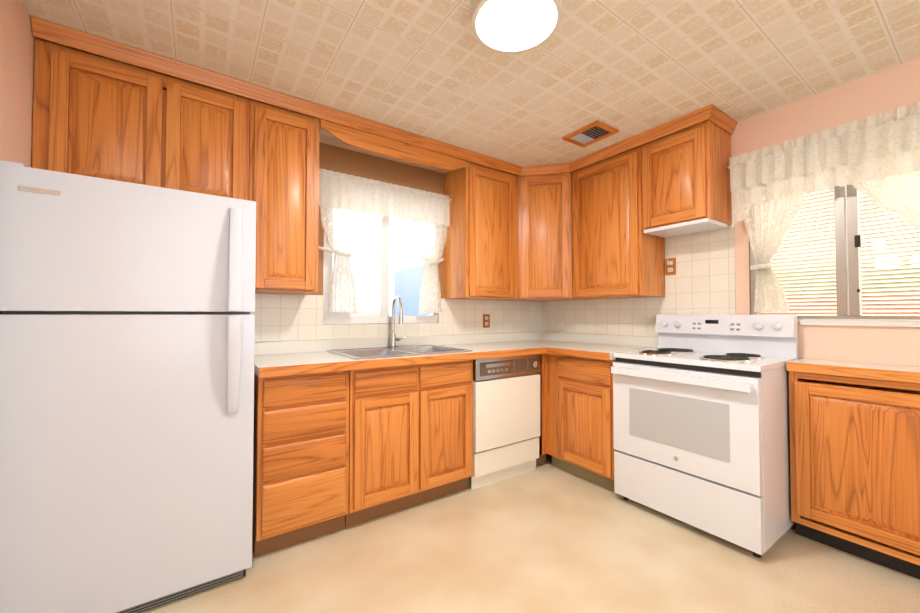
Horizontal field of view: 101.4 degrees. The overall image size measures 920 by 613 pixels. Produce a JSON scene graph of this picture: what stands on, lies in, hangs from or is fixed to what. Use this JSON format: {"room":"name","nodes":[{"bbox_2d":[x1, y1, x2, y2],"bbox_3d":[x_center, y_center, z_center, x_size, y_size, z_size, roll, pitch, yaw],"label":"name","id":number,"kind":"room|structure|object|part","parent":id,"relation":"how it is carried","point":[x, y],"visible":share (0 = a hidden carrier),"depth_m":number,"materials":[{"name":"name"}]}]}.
{"room":"kitchen","nodes":[
{"label":"kitchen","id":0,"kind":"room"},
{"bbox_2d":[0,0,43,314],"bbox_3d":[-0.713,-0.028,-0.114,0.150,2.360,4.520,1,-2,-35],"label":"wall","id":1,"kind":"structure","parent":0,"point":[17,45],"depth_m":1.42,"materials":[{"name":"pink paint"}]},
{"bbox_2d":[259,134,541,341],"bbox_3d":[-0.611,0.036,2.797,3.635,2.360,0.150,1,-2,-35],"label":"wall","id":2,"kind":"structure","parent":0,"point":[329,140],"depth_m":2.68,"materials":[{"name":"beige paint"}]},
{"bbox_2d":[32,28,261,292],"bbox_3d":[-1.505,-0.597,1.898,0.818,1.014,0.326,1,-2,-35],"label":"upper cabinet","id":3,"kind":"object","parent":2,"relation":"attached to","point":[98,116],"depth_m":1.74,"materials":[{"name":"brown wood"}]},
{"bbox_2d":[258,96,321,294],"bbox_3d":[-1.077,-0.590,2.194,0.420,1.014,0.326,1,-2,-35],"label":"upper cabinet","id":4,"kind":"object","parent":2,"relation":"attached to","point":[288,262],"depth_m":2.09,"materials":[{"name":"brown wood"}]},
{"bbox_2d":[306,142,443,298],"bbox_3d":[-0.564,-0.578,2.748,1.054,1.015,0.006,1,-2,-35],"label":"wall panel","id":5,"kind":"object","parent":2,"relation":"attached to","point":[343,160],"visible":0.38,"depth_m":2.72,"materials":[{"name":"brown"}]},
{"bbox_2d":[323,206,437,323],"bbox_3d":[-0.568,-0.344,2.798,0.891,0.936,0.081,1,-2,-35],"label":"window","id":6,"kind":"structure","parent":2,"relation":"in","point":[381,315],"depth_m":2.76,"materials":[{"name":"white plastic"}]},
{"bbox_2d":[319,169,450,312],"bbox_3d":[-0.520,-0.414,2.680,1.046,0.915,0.120,1,-2,-35],"label":"curtain","id":7,"kind":"object","parent":2,"relation":"hanging from","point":[361,204],"visible":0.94,"depth_m":2.59,"materials":[{"name":"fabric"}]},
{"bbox_2d":[322,116,473,298],"bbox_3d":[-0.472,-0.581,2.613,1.124,1.014,0.326,1,-2,-35],"label":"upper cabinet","id":8,"kind":"object","parent":2,"relation":"attached to","point":[459,178],"depth_m":2.80,"materials":[{"name":"brown wood"}]},
{"bbox_2d":[252,293,543,341],"bbox_3d":[-0.236,0.081,2.960,2.533,0.291,0.008,1,-2,-35],"label":"tile backsplash","id":9,"kind":"structure","parent":2,"relation":"attached to","point":[278,317],"depth_m":2.73,"materials":[{"name":"tile"}]},
{"bbox_2d":[483,314,489,327],"bbox_3d":[0.230,0.126,3.270,0.072,0.116,0.008,1,-2,-35],"label":"electrical outlet","id":10,"kind":"object","parent":9,"relation":"attached to","point":[486,320],"visible":1,"depth_m":3.27,"materials":[{"name":"brown plastic"}]},
{"bbox_2d":[474,160,521,299],"bbox_3d":[0.179,-0.571,3.064,0.529,1.014,0.326,1,-2,-35],"label":"upper cabinet","id":11,"kind":"object","parent":2,"relation":"attached to","point":[495,191],"depth_m":2.94,"materials":[{"name":"brown wood"}]},
{"bbox_2d":[504,173,589,300],"bbox_3d":[0.727,-0.567,3.272,0.604,1.015,0.608,1,-2,-35],"label":"upper cabinet","id":12,"kind":"object","parent":2,"relation":"attached to","point":[544,237],"visible":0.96,"depth_m":3.04,"materials":[{"name":"brown wood"}]},
{"bbox_2d":[21,0,919,175],"bbox_3d":[0.719,-1.211,0.904,3.635,0.050,4.820,1,-2,-35],"label":"ceiling","id":13,"kind":"structure","parent":0,"point":[438,71],"depth_m":1.76,"materials":[{"name":"tile"}]},
{"bbox_2d":[471,0,561,53],"bbox_3d":[0.221,-1.145,1.489,0.352,0.052,0.352,1,-2,-35],"label":"ceiling light","id":14,"kind":"object","parent":13,"relation":"attached to","point":[510,26],"visible":1,"depth_m":1.49,"materials":[{"name":"beige glass"}]},
{"bbox_2d":[562,120,618,147],"bbox_3d":[0.866,-1.143,2.508,0.230,0.013,0.280,1,-2,-35],"label":"ceiling vent","id":15,"kind":"object","parent":13,"relation":"in","point":[591,133],"visible":1,"depth_m":2.49,"materials":[{"name":"brown wood"}]},
{"bbox_2d":[140,454,919,612],"bbox_3d":[0.719,1.224,0.852,3.635,0.100,4.820,1,-2,-35],"label":"floor","id":16,"kind":"structure","parent":0,"point":[547,537],"depth_m":1.71,"materials":[{"name":"plastic"}]},
{"bbox_2d":[0,160,255,612],"bbox_3d":[-1.399,0.356,1.690,0.774,1.672,0.719,1,-2,-35],"label":"fridge","id":17,"kind":"object","parent":16,"relation":"on","point":[127,332],"visible":1,"depth_m":1.42,"materials":[{"name":"white metal"}]},
{"bbox_3d":[-0.960,0.015,1.603,0.056,0.880,0.062,1,-2,-35],"label":"handle","id":18,"kind":"part","parent":17,"relation":"part of","materials":[{"name":"white plastic"}]},
{"bbox_2d":[252,371,348,556],"bbox_3d":[-0.926,0.768,2.105,0.433,0.866,0.596,1,-2,-35],"label":"base cabinet","id":19,"kind":"object","parent":16,"relation":"on","point":[301,461],"visible":0.85,"depth_m":1.85,"materials":[{"name":"brown wood"}]},
{"bbox_2d":[345,360,472,527],"bbox_3d":[-0.409,0.776,2.464,0.818,0.866,0.596,1,-2,-35],"label":"base cabinet","id":20,"kind":"object","parent":16,"relation":"on","point":[410,435],"visible":0.85,"depth_m":2.19,"materials":[{"name":"brown wood"}]},
{"bbox_2d":[468,354,540,489],"bbox_3d":[0.196,0.785,2.849,0.601,0.864,0.616,1,-2,-35],"label":"dishwasher","id":21,"kind":"object","parent":16,"relation":"on","point":[506,412],"visible":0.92,"depth_m":2.60,"materials":[{"name":"white metal"}]},
{"bbox_2d":[536,354,615,491],"bbox_3d":[0.858,0.787,3.005,0.660,0.866,1.149,1,-2,-35],"label":"base cabinet","id":22,"kind":"object","parent":16,"relation":"on","point":[576,437],"visible":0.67,"depth_m":2.61,"materials":[{"name":"brown wood"}]},
{"bbox_2d":[254,332,549,377],"bbox_3d":[-0.055,0.285,2.692,2.530,0.124,0.641,1,-2,-35],"label":"countertop","id":23,"kind":"structure","parent":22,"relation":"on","point":[281,358],"depth_m":2.39,"materials":[{"name":"white laminate"}]},
{"bbox_2d":[389,296,407,346],"bbox_3d":[-0.409,0.107,2.670,0.144,0.365,0.171,1,-2,-35],"label":"faucet","id":24,"kind":"object","parent":23,"relation":"on","point":[393,339],"visible":1,"depth_m":2.68,"materials":[{"name":"silver metal"}]},
{"bbox_2d":[326,345,471,359],"bbox_3d":[-0.400,0.373,2.471,0.785,0.174,0.555,1,-2,-35],"label":"sink","id":25,"kind":"object","parent":23,"relation":"in","point":[376,352],"visible":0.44,"depth_m":2.53,"materials":[{"name":"silver metal"}]},
{"bbox_2d":[546,332,657,360],"bbox_3d":[1.049,0.287,2.756,0.640,0.124,0.510,1,-2,-35],"label":"countertop","id":26,"kind":"structure","parent":22,"relation":"on","point":[592,346],"depth_m":2.87,"materials":[{"name":"white laminate"}]},
{"bbox_2d":[611,315,798,557],"bbox_3d":[1.397,0.625,2.207,0.637,1.155,0.758,1,-2,-35],"label":"range","id":27,"kind":"object","parent":16,"relation":"on","point":[701,423],"visible":1,"depth_m":1.99,"materials":[{"name":"white metal"}]},
{"bbox_2d":[789,371,919,578],"bbox_3d":[2.047,0.758,1.641,0.259,0.866,0.888,1,-2,-35],"label":"base cabinet","id":28,"kind":"object","parent":16,"relation":"on","point":[855,463],"visible":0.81,"depth_m":1.74,"materials":[{"name":"brown wood"}]},
{"bbox_2d":[786,358,919,383],"bbox_3d":[2.042,0.302,1.648,0.271,0.046,0.889,1,-2,-35],"label":"countertop","id":29,"kind":"structure","parent":28,"relation":"on","point":[908,374],"depth_m":1.76,"materials":[{"name":"white laminate"}]},
{"bbox_2d":[542,57,919,366],"bbox_3d":[2.151,0.015,1.870,0.150,2.360,4.520,1,-2,-35],"label":"wall","id":30,"kind":"structure","parent":0,"point":[892,88],"depth_m":1.98,"materials":[{"name":"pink paint"}]},
{"bbox_2d":[544,225,735,336],"bbox_3d":[1.269,-0.136,3.008,0.008,0.728,1.590,1,-2,-35],"label":"tile backsplash","id":31,"kind":"structure","parent":30,"relation":"attached to","point":[701,281],"depth_m":2.64,"materials":[{"name":"tile"}]},
{"bbox_2d":[665,239,675,274],"bbox_3d":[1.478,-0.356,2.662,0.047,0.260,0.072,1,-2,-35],"label":"electrical outlet","id":32,"kind":"object","parent":31,"relation":"attached to","point":[670,266],"visible":0.98,"depth_m":2.66,"materials":[{"name":"brown plastic"}]},
{"bbox_2d":[572,120,731,298],"bbox_3d":[1.300,-0.579,2.689,0.326,1.015,0.995,1,-2,-35],"label":"upper cabinet","id":33,"kind":"object","parent":30,"relation":"attached to","point":[633,209],"visible":1,"depth_m":2.56,"materials":[{"name":"brown wood"}]},
{"bbox_2d":[727,102,919,311],"bbox_3d":[2.105,-0.446,1.674,0.154,0.935,1.553,1,-2,-35],"label":"curtain","id":34,"kind":"object","parent":30,"relation":"hanging from","point":[863,154],"visible":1,"depth_m":1.96,"materials":[{"name":"fabric"}]},
{"bbox_2d":[750,180,919,326],"bbox_3d":[2.164,-0.390,1.740,0.108,0.970,1.376,1,-2,-35],"label":"window","id":35,"kind":"structure","parent":30,"relation":"in","point":[847,243],"depth_m":1.96,"materials":[{"name":"silver metal"}]},
{"bbox_2d":[759,176,919,315],"bbox_3d":[2.240,-0.396,1.794,0.019,0.896,1.338,1,-2,-35],"label":"window blind","id":36,"kind":"object","parent":35,"relation":"attached to","point":[866,278],"depth_m":1.98,"materials":[{"name":"beige plastic"}]},
{"bbox_2d":[874,241,884,250],"bbox_3d":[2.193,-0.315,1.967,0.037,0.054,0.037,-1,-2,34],"label":"window blind","id":37,"kind":"object","parent":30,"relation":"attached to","point":[879,241],"depth_m":1.95,"materials":[{"name":"white plastic"}]},
{"bbox_2d":[874,257,900,267],"bbox_3d":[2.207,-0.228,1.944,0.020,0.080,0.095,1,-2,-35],"label":"window blind","id":38,"kind":"object","parent":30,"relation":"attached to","point":[893,258],"depth_m":1.94,"materials":[{"name":"white plastic"}]},
{"bbox_2d":[909,255,919,265],"bbox_3d":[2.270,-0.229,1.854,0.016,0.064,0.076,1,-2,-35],"label":"window blind","id":39,"kind":"object","parent":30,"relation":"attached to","point":[913,255],"depth_m":1.87,"materials":[{"name":"white plastic"}]},
{"label":"outside","id":40,"kind":"structure","parent":0,"visible":0},
{"bbox_2d":[759,174,919,321],"bbox_3d":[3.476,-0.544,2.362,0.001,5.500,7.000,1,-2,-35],"label":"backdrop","id":41,"kind":"structure","parent":40,"point":[861,203],"depth_m":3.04,"materials":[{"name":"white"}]},
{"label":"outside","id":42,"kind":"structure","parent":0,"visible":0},
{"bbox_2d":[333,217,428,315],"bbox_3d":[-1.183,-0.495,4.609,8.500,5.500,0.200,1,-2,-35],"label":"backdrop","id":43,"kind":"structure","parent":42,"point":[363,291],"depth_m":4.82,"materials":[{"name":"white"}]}
]}

